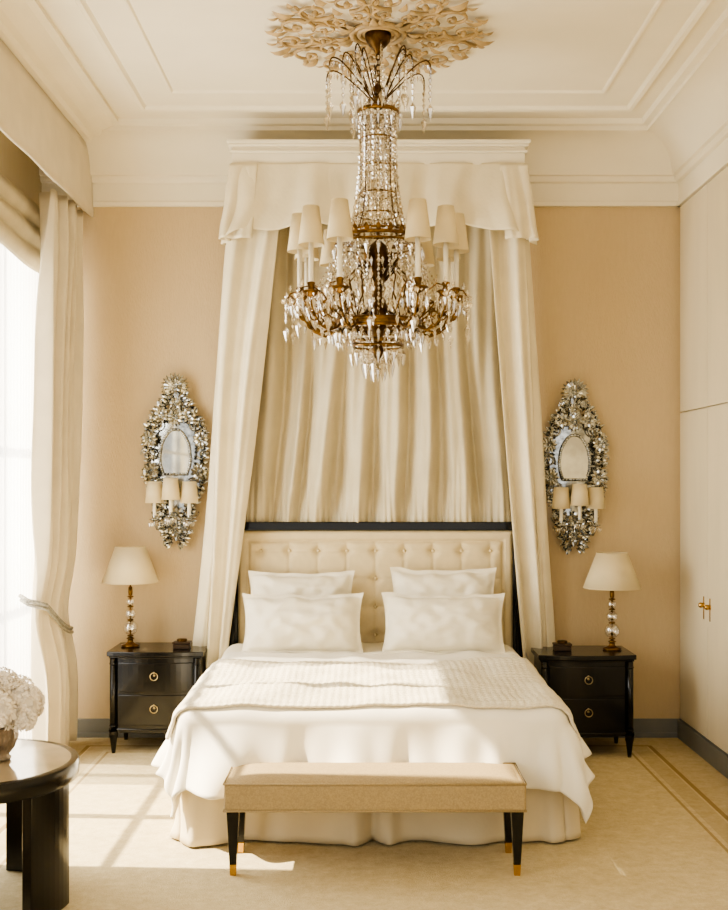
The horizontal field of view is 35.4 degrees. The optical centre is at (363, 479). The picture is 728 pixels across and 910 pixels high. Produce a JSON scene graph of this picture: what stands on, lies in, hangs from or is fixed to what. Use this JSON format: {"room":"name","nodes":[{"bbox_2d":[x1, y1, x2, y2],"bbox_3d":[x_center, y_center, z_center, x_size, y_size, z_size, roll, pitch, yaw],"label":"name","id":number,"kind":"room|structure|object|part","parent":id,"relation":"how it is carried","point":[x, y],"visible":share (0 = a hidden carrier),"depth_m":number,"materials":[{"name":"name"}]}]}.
{"room":"bedroom","nodes":[
{"label":"bedroom","id":0,"kind":"room"},
{"bbox_2d":[0,130,41,204],"bbox_3d":[-2.100,-0.275,3.150,0.200,3.750,7.900,0,0,0],"label":"wall","id":1,"kind":"structure","parent":0,"point":[16,166],"depth_m":6.62,"materials":[{"name":"beige paint"}]},
{"bbox_2d":[0,243,38,738],"bbox_3d":[-1.962,-0.015,6.490,0.028,3.170,0.940,0,0,0],"label":"window","id":2,"kind":"structure","parent":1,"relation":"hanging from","point":[18,282],"depth_m":6.43,"materials":[{"name":"glass"}]},
{"bbox_2d":[0,173,40,272],"bbox_3d":[-1.907,-1.420,5.850,0.041,0.404,2.220,0,0,0],"label":"roman shade","id":3,"kind":"object","parent":1,"relation":"attached to","point":[19,214],"visible":0.69,"depth_m":6.29,"materials":[{"name":"fabric"}]},
{"bbox_2d":[0,39,93,216],"bbox_3d":[-1.834,-1.840,5.475,0.332,0.431,3.150,0,0,0],"label":"valance","id":4,"kind":"object","parent":1,"relation":"attached to","point":[29,118],"visible":1,"depth_m":5.96,"materials":[{"name":"fabric"}]},
{"bbox_2d":[18,189,83,745],"bbox_3d":[-1.804,-0.026,6.649,0.216,3.228,0.651,0,0,6],"label":"window curtain","id":5,"kind":"object","parent":4,"relation":"hanging from","point":[59,318],"visible":0.96,"depth_m":6.55,"materials":[{"name":"fabric"}]},
{"bbox_3d":[-1.812,0.791,6.638,0.176,0.306,0.629,0,0,9],"label":"tieback cord","id":6,"kind":"part","parent":5,"relation":"part of","materials":[{"name":"beige fabric"}]},
{"bbox_2d":[0,0,117,140],"bbox_3d":[-1.730,-2.105,3.150,0.540,0.090,7.900,0,0,0],"label":"trim","id":7,"kind":"structure","parent":1,"relation":"attached to","point":[26,28],"depth_m":5.75,"materials":[{"name":"paint"}]},
{"bbox_2d":[0,738,727,909],"bbox_3d":[-0.010,1.650,3.250,4.380,0.100,8.100,0,0,0],"label":"floor","id":8,"kind":"structure","parent":0,"point":[654,836],"depth_m":4.82,"materials":[{"name":"carpet"}]},
{"bbox_2d":[0,738,79,909],"bbox_3d":[-1.495,1.335,4.340,0.800,0.530,0.800,0,0,0],"label":"round side table","id":9,"kind":"object","parent":8,"relation":"on","point":[34,783],"visible":0.94,"depth_m":4.20,"materials":[{"name":"black paint"}]},
{"bbox_3d":[-1.364,1.370,4.663,0.222,0.460,0.073,0,0,22],"label":"leg","id":10,"kind":"part","parent":9,"relation":"part of","materials":[{"name":"black paint"}]},
{"bbox_2d":[0,667,45,761],"bbox_3d":[-1.387,0.889,4.368,0.356,0.362,0.346,0,0,31],"label":"hydrangea vase","id":11,"kind":"object","parent":9,"relation":"on","point":[21,701],"visible":1,"depth_m":4.30,"materials":[{"name":"silver metal"}]},
{"bbox_3d":[-1.172,1.370,4.209,0.073,0.460,0.222,0,0,22],"label":"leg","id":12,"kind":"part","parent":9,"relation":"part of","materials":[{"name":"black paint"}]},
{"bbox_2d":[107,642,206,752],"bbox_3d":[-1.225,1.302,6.849,0.566,0.595,0.421,0,0,0],"label":"nightstand","id":13,"kind":"object","parent":8,"relation":"on","point":[149,681],"visible":0.8,"depth_m":6.66,"materials":[{"name":"black paint"}]},
{"bbox_2d":[101,546,158,647],"bbox_3d":[-1.410,0.704,6.880,0.342,0.603,0.342,0,0,0],"label":"table lamp","id":14,"kind":"object","parent":13,"relation":"on","point":[128,565],"visible":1,"depth_m":6.78,"materials":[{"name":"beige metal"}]},
{"bbox_3d":[-1.410,0.510,6.880,0.342,0.215,0.342,0,0,0],"label":"shade trim","id":15,"kind":"part","parent":14,"relation":"part of","materials":[{"name":"fabric"}]},
{"bbox_3d":[-1.410,0.510,6.880,0.339,0.211,0.339,0,0,0],"label":"lamp shade","id":16,"kind":"part","parent":14,"relation":"part of","materials":[{"name":"fabric"}]},
{"bbox_3d":[-1.410,0.710,6.880,0.110,0.590,0.110,0,0,0],"label":"brass stem","id":17,"kind":"part","parent":14,"relation":"part of","materials":[{"name":"gold metal"}]},
{"bbox_3d":[-1.225,1.346,6.686,0.440,0.178,0.067,0,0,0],"label":"drawer","id":18,"kind":"part","parent":13,"relation":"part of","materials":[{"name":"black paint"}]},
{"bbox_3d":[-1.225,1.156,6.686,0.440,0.172,0.067,0,0,0],"label":"drawer","id":19,"kind":"part","parent":13,"relation":"part of","materials":[{"name":"black paint"}]},
{"bbox_2d":[172,638,191,648],"bbox_3d":[-1.085,0.974,6.800,0.106,0.060,0.076,0,0,0],"label":"trinket box","id":20,"kind":"object","parent":13,"relation":"on","point":[180,643],"visible":1,"depth_m":6.76,"materials":[{"name":"brown wood"}]},
{"bbox_3d":[-1.085,0.953,6.800,0.064,0.018,0.063,0,0,0],"label":"dish","id":21,"kind":"part","parent":20,"relation":"part of","materials":[{"name":"brown metal"}]},
{"bbox_2d":[151,521,594,846],"bbox_3d":[0.059,0.928,5.906,2.074,1.343,2.265,0,0,0],"label":"bed","id":22,"kind":"object","parent":8,"relation":"on","point":[203,745],"visible":0.43,"depth_m":5.00,"materials":[{"name":"beige fabric"}]},
{"bbox_2d":[248,571,354,596],"bbox_3d":[-0.375,0.725,6.797,0.640,0.365,0.234,0,0,0],"label":"pillow","id":23,"kind":"object","parent":22,"relation":"on","point":[261,583],"visible":0.41,"depth_m":6.76,"materials":[{"name":"fabric"}]},
{"bbox_2d":[242,593,362,652],"bbox_3d":[-0.355,0.835,6.597,0.713,0.355,0.275,0,0,0],"label":"pillow","id":24,"kind":"object","parent":22,"relation":"on","point":[293,622],"visible":0.98,"depth_m":6.52,"materials":[{"name":"fabric"}]},
{"bbox_2d":[151,650,594,822],"bbox_3d":[0.060,1.223,5.700,2.084,0.517,1.854,0,0,0],"label":"duvet","id":25,"kind":"object","parent":22,"relation":"on","point":[203,745],"depth_m":4.98,"materials":[{"name":"white fabric"}]},
{"bbox_2d":[166,657,581,740],"bbox_3d":[0.038,1.052,5.586,1.874,0.225,1.168,0,0,0],"label":"knit throw","id":26,"kind":"object","parent":22,"relation":"on","point":[481,682],"visible":0.98,"depth_m":5.38,"materials":[{"name":"fabric"}]},
{"bbox_3d":[0.070,0.927,6.975,1.800,1.345,0.130,0,0,0],"label":"headboard frame","id":27,"kind":"part","parent":22,"relation":"part of","materials":[{"name":"black paint"}]},
{"bbox_2d":[382,592,504,653],"bbox_3d":[0.460,0.834,6.602,0.723,0.357,0.276,0,0,0],"label":"pillow","id":28,"kind":"object","parent":22,"relation":"on","point":[444,624],"visible":0.97,"depth_m":6.52,"materials":[{"name":"fabric"}]},
{"bbox_2d":[390,567,496,595],"bbox_3d":[0.475,0.714,6.799,0.640,0.386,0.239,0,0,0],"label":"pillow","id":29,"kind":"object","parent":22,"relation":"on","point":[405,581],"visible":0.44,"depth_m":6.76,"materials":[{"name":"fabric"}]},
{"bbox_2d":[223,762,526,875],"bbox_3d":[0.043,1.402,4.760,1.226,0.396,0.349,0,0,0],"label":"upholstered bench","id":30,"kind":"object","parent":8,"relation":"on","point":[268,786],"visible":1,"depth_m":4.59,"materials":[{"name":"fabric"}]},
{"bbox_3d":[-0.530,1.445,4.620,0.050,0.220,0.050,0,0,0],"label":"leg","id":31,"kind":"part","parent":30,"relation":"part of","materials":[{"name":"black paint"}]},
{"bbox_3d":[-0.530,1.445,4.900,0.050,0.220,0.050,0,0,0],"label":"leg","id":32,"kind":"part","parent":30,"relation":"part of","materials":[{"name":"black paint"}]},
{"bbox_3d":[0.045,1.282,4.760,1.220,0.113,0.340,0,0,0],"label":"seat","id":33,"kind":"part","parent":30,"relation":"part of","materials":[{"name":"fabric"}]},
{"bbox_2d":[231,763,518,782],"bbox_3d":[0.045,1.218,4.760,1.212,0.028,0.332,0,0,0],"label":"cushion","id":34,"kind":"object","parent":30,"relation":"on","point":[257,772],"depth_m":4.69,"materials":[{"name":"fabric"}]},
{"bbox_3d":[0.620,1.445,4.900,0.050,0.220,0.050,0,0,0],"label":"leg","id":35,"kind":"part","parent":30,"relation":"part of","materials":[{"name":"black paint"}]},
{"bbox_3d":[0.620,1.445,4.620,0.050,0.220,0.050,0,0,0],"label":"leg","id":36,"kind":"part","parent":30,"relation":"part of","materials":[{"name":"black paint"}]},
{"bbox_2d":[531,646,635,757],"bbox_3d":[1.290,1.305,6.750,0.566,0.590,0.421,0,0,0],"label":"nightstand","id":37,"kind":"object","parent":8,"relation":"on","point":[595,683],"visible":0.77,"depth_m":6.56,"materials":[{"name":"black paint"}]},
{"bbox_2d":[552,640,571,650],"bbox_3d":[1.175,0.979,6.760,0.106,0.060,0.076,0,0,0],"label":"trinket box","id":38,"kind":"object","parent":37,"relation":"on","point":[560,645],"visible":1,"depth_m":6.72,"materials":[{"name":"brown wood"}]},
{"bbox_3d":[1.175,0.958,6.760,0.064,0.018,0.063,0,0,0],"label":"dish","id":39,"kind":"part","parent":38,"relation":"part of","materials":[{"name":"brown metal"}]},
{"bbox_3d":[1.290,1.160,6.587,0.440,0.170,0.067,0,0,0],"label":"drawer","id":40,"kind":"part","parent":37,"relation":"part of","materials":[{"name":"black paint"}]},
{"bbox_3d":[1.290,1.347,6.587,0.440,0.175,0.067,0,0,0],"label":"drawer","id":41,"kind":"part","parent":37,"relation":"part of","materials":[{"name":"black paint"}]},
{"bbox_2d":[583,552,640,650],"bbox_3d":[1.475,0.721,6.780,0.342,0.578,0.342,0,0,0],"label":"table lamp","id":42,"kind":"object","parent":37,"relation":"on","point":[609,571],"visible":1,"depth_m":6.68,"materials":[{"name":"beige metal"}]},
{"bbox_3d":[1.475,0.537,6.780,0.339,0.206,0.339,0,0,0],"label":"lamp shade","id":43,"kind":"part","parent":42,"relation":"part of","materials":[{"name":"fabric"}]},
{"bbox_3d":[1.475,0.537,6.780,0.342,0.210,0.342,0,0,0],"label":"shade trim","id":44,"kind":"part","parent":42,"relation":"part of","materials":[{"name":"fabric"}]},
{"bbox_3d":[1.475,0.728,6.780,0.110,0.565,0.110,0,0,0],"label":"brass stem","id":45,"kind":"part","parent":42,"relation":"part of","materials":[{"name":"gold metal"}]},
{"bbox_2d":[68,207,681,718],"bbox_3d":[-0.010,-0.275,7.200,4.380,3.750,0.200,0,0,0],"label":"wall","id":46,"kind":"structure","parent":0,"point":[606,280],"depth_m":7.10,"materials":[{"name":"paint"}]},
{"bbox_2d":[140,373,209,550],"bbox_3d":[-1.165,-0.113,6.949,0.440,1.103,0.272,0,0,0],"label":"sconce","id":47,"kind":"object","parent":46,"relation":"attached to","point":[174,473],"visible":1,"depth_m":7.03,"materials":[{"name":"silver glass"}]},
{"bbox_2d":[158,428,191,475],"bbox_3d":[-1.165,-0.174,7.045,0.207,0.294,0.051,0,0,0],"label":"mirror","id":48,"kind":"object","parent":47,"relation":"attached to","point":[174,444],"depth_m":7.04,"materials":[{"name":"clear glass"}]},
{"bbox_3d":[-1.165,-0.104,7.076,0.342,0.963,0.018,0,0,0],"label":"plate","id":49,"kind":"part","parent":47,"relation":"part of","materials":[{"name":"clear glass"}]},
{"bbox_2d":[39,118,679,206],"bbox_3d":[-0.010,-1.925,6.935,3.980,0.450,0.330,0,0,0],"label":"trim","id":50,"kind":"structure","parent":46,"relation":"attached to","point":[134,162],"depth_m":6.99,"materials":[{"name":"paint"}]},
{"bbox_2d":[192,139,555,670],"bbox_3d":[0.060,-0.385,6.808,2.244,3.170,0.584,0,0,0],"label":"canopy","id":51,"kind":"object","parent":46,"relation":"attached to","point":[302,432],"depth_m":6.87,"materials":[{"name":"beige fabric"}]},
{"bbox_2d":[77,719,681,737],"bbox_3d":[-0.010,1.542,7.087,3.980,0.115,0.026,0,0,0],"label":"baseboard","id":52,"kind":"structure","parent":46,"relation":"attached to","point":[86,728],"depth_m":7.08,"materials":[{"name":"paint"}]},
{"bbox_2d":[543,378,609,554],"bbox_3d":[1.299,-0.083,6.949,0.441,1.093,0.272,0,0,0],"label":"sconce","id":53,"kind":"object","parent":46,"relation":"attached to","point":[575,487],"visible":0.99,"depth_m":7.03,"materials":[{"name":"silver glass"}]},
{"bbox_3d":[1.300,-0.069,7.076,0.342,0.963,0.018,0,0,0],"label":"plate","id":54,"kind":"part","parent":53,"relation":"part of","materials":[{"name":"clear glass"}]},
{"bbox_2d":[558,434,591,480],"bbox_3d":[1.300,-0.139,7.045,0.207,0.294,0.051,0,0,0],"label":"mirror","id":55,"kind":"object","parent":53,"relation":"attached to","point":[574,450],"depth_m":7.04,"materials":[{"name":"clear glass"}]},
{"bbox_2d":[38,0,727,117],"bbox_3d":[-0.010,-2.225,3.250,4.380,0.150,8.100,0,0,0],"label":"ceiling","id":56,"kind":"structure","parent":0,"point":[197,44],"depth_m":5.79,"materials":[{"name":"paint"}]},
{"bbox_2d":[264,0,493,77],"bbox_3d":[0.078,-2.126,5.461,1.113,0.053,1.114,0,0,0],"label":"ceiling medallion","id":57,"kind":"object","parent":56,"relation":"attached to","point":[399,31],"depth_m":5.43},
{"bbox_2d":[285,30,472,379],"bbox_3d":[0.067,-1.310,5.470,0.908,1.681,0.932,0,0,-20],"label":"chandelier","id":58,"kind":"object","parent":56,"relation":"hanging from","point":[306,235],"visible":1,"depth_m":5.39,"materials":[{"name":"brown metal"}]},
{"bbox_2d":[287,198,468,298],"bbox_3d":[0.067,-1.081,5.452,0.865,0.362,0.749,0,0,0],"label":"shades","id":59,"kind":"object","parent":58,"relation":"on","point":[450,239],"depth_m":5.33,"materials":[{"name":"fabric"}]},
{"bbox_3d":[0.067,-1.350,5.470,0.503,1.600,0.503,0,0,0],"label":"bronze stem and canopy","id":60,"kind":"part","parent":58,"relation":"part of","materials":[{"name":"gold metal"}]},
{"bbox_2d":[74,0,711,111],"bbox_3d":[0.130,-2.139,3.600,2.860,0.022,6.000,0,0,0],"label":"trim","id":61,"kind":"structure","parent":56,"relation":"attached to","point":[82,5],"depth_m":6.55,"materials":[{"name":"paint"}]},
{"bbox_2d":[123,0,662,93],"bbox_3d":[0.130,-2.144,3.585,2.420,0.012,5.470,0,0,0],"label":"trim","id":62,"kind":"structure","parent":56,"relation":"attached to","point":[650,15],"depth_m":6.29,"materials":[{"name":"paint"}]},
{"bbox_2d":[682,403,727,412],"bbox_3d":[2.080,-0.275,3.150,0.200,3.750,7.900,0,0,0],"label":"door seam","id":63,"kind":"structure","parent":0,"point":[724,403],"depth_m":6.61,"materials":[{"name":"beige wood"}]},
{"bbox_2d":[642,6,727,206],"bbox_3d":[1.815,-1.925,3.150,0.330,0.450,7.900,0,0,0],"label":"trim","id":64,"kind":"structure","parent":63,"relation":"attached to","point":[689,116],"depth_m":6.27,"materials":[{"name":"paint"}]},
{"bbox_2d":[680,408,706,737],"bbox_3d":[1.950,0.531,6.780,0.056,1.887,0.553,0,0,0],"label":"door","id":65,"kind":"structure","parent":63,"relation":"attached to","point":[693,424],"depth_m":6.77,"materials":[{"name":"white wood"}]},
{"bbox_3d":[1.939,0.735,6.559,0.034,0.130,0.036,0,0,0],"label":"knob","id":66,"kind":"part","parent":65,"relation":"part of","materials":[{"name":"gold metal"}]},
{"bbox_2d":[680,184,709,411],"bbox_3d":[1.967,-1.055,6.780,0.022,1.270,0.553,0,0,0],"label":"door","id":67,"kind":"structure","parent":63,"relation":"in","point":[693,213],"depth_m":6.75,"materials":[{"name":"white wood"}]},
{"bbox_2d":[678,720,727,778],"bbox_3d":[1.962,1.542,3.135,0.035,0.115,7.870,0,0,0],"label":"baseboard","id":68,"kind":"structure","parent":63,"relation":"attached to","point":[716,757],"depth_m":6.53,"materials":[{"name":"paint"}]},
{"bbox_2d":[704,404,727,753],"bbox_3d":[1.950,0.531,6.250,0.056,1.887,0.493,0,0,0],"label":"door","id":69,"kind":"structure","parent":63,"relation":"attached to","point":[717,416],"depth_m":6.31,"materials":[{"name":"white wood"}]},
{"bbox_3d":[1.939,0.735,6.441,0.034,0.130,0.036,0,0,0],"label":"knob","id":70,"kind":"part","parent":69,"relation":"part of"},
{"bbox_2d":[707,166,727,405],"bbox_3d":[1.967,-1.055,6.250,0.022,1.270,0.493,0,0,0],"label":"door","id":71,"kind":"structure","parent":63,"relation":"in","point":[717,188],"depth_m":6.31,"materials":[{"name":"white wood"}]}
]}

